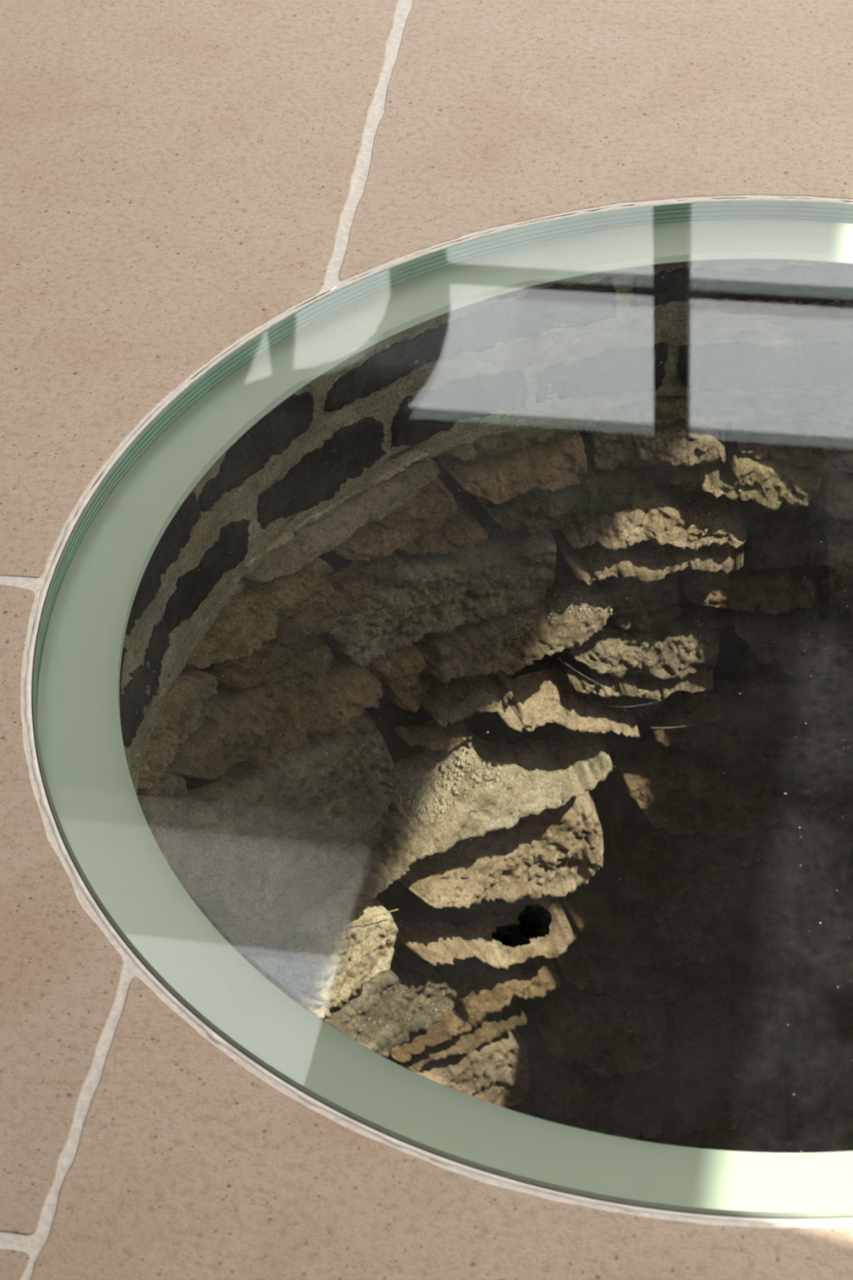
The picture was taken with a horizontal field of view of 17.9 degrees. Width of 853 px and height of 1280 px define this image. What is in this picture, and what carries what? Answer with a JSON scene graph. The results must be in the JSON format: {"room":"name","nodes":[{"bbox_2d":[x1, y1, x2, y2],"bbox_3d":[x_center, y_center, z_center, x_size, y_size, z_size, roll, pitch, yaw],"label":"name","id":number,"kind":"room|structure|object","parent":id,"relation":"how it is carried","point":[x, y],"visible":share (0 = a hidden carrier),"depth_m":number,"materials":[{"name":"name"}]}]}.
{"room":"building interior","nodes":[
{"label":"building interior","id":0,"kind":"room"},
{"bbox_2d":[0,0,852,1279],"bbox_3d":[-0.598,0.124,2.163,4.580,0.030,6.620,5,44,10],"label":"floor","id":1,"kind":"structure","parent":0,"point":[180,180],"depth_m":2.62,"materials":[{"name":"beige tile"}]},
{"bbox_2d":[32,200,852,1218],"bbox_3d":[0.274,-0.018,2.234,1.199,0.025,1.199,5,44,10],"label":"glass cover","id":2,"kind":"object","parent":1,"relation":"in","point":[101,824],"visible":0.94,"depth_m":2.20,"materials":[{"name":"green glass"}]},
{"bbox_2d":[35,218,852,1152],"bbox_3d":[0.339,0.773,2.969,1.281,2.133,1.298,5,44,10],"label":"well","id":3,"kind":"structure","parent":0,"point":[745,957],"depth_m":2.92,"materials":[{"name":"stone"}]},
{"bbox_2d":[333,908,398,933],"bbox_3d":[-0.068,0.319,3.061,0.087,0.022,0.002,-28,47,-23],"label":"stem","id":4,"kind":"object","parent":3,"relation":"on","point":[397,908],"visible":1,"depth_m":3.06,"materials":[{"name":"plant"}]},
{"bbox_2d":[491,902,552,947],"bbox_3d":[0.072,0.208,1.975,0.046,0.020,0.027,-28,48,-23],"label":"clump","id":5,"kind":"object","parent":3,"relation":"on","point":[535,921],"visible":1,"depth_m":1.97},
{"bbox_2d":[558,657,737,728],"bbox_3d":[0.251,0.047,3.025,0.214,0.143,0.041,-9,43,-5],"label":"cobweb","id":6,"kind":"object","parent":3,"relation":"attached to","point":[558,658],"visible":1,"depth_m":3.06,"materials":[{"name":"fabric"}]}
]}

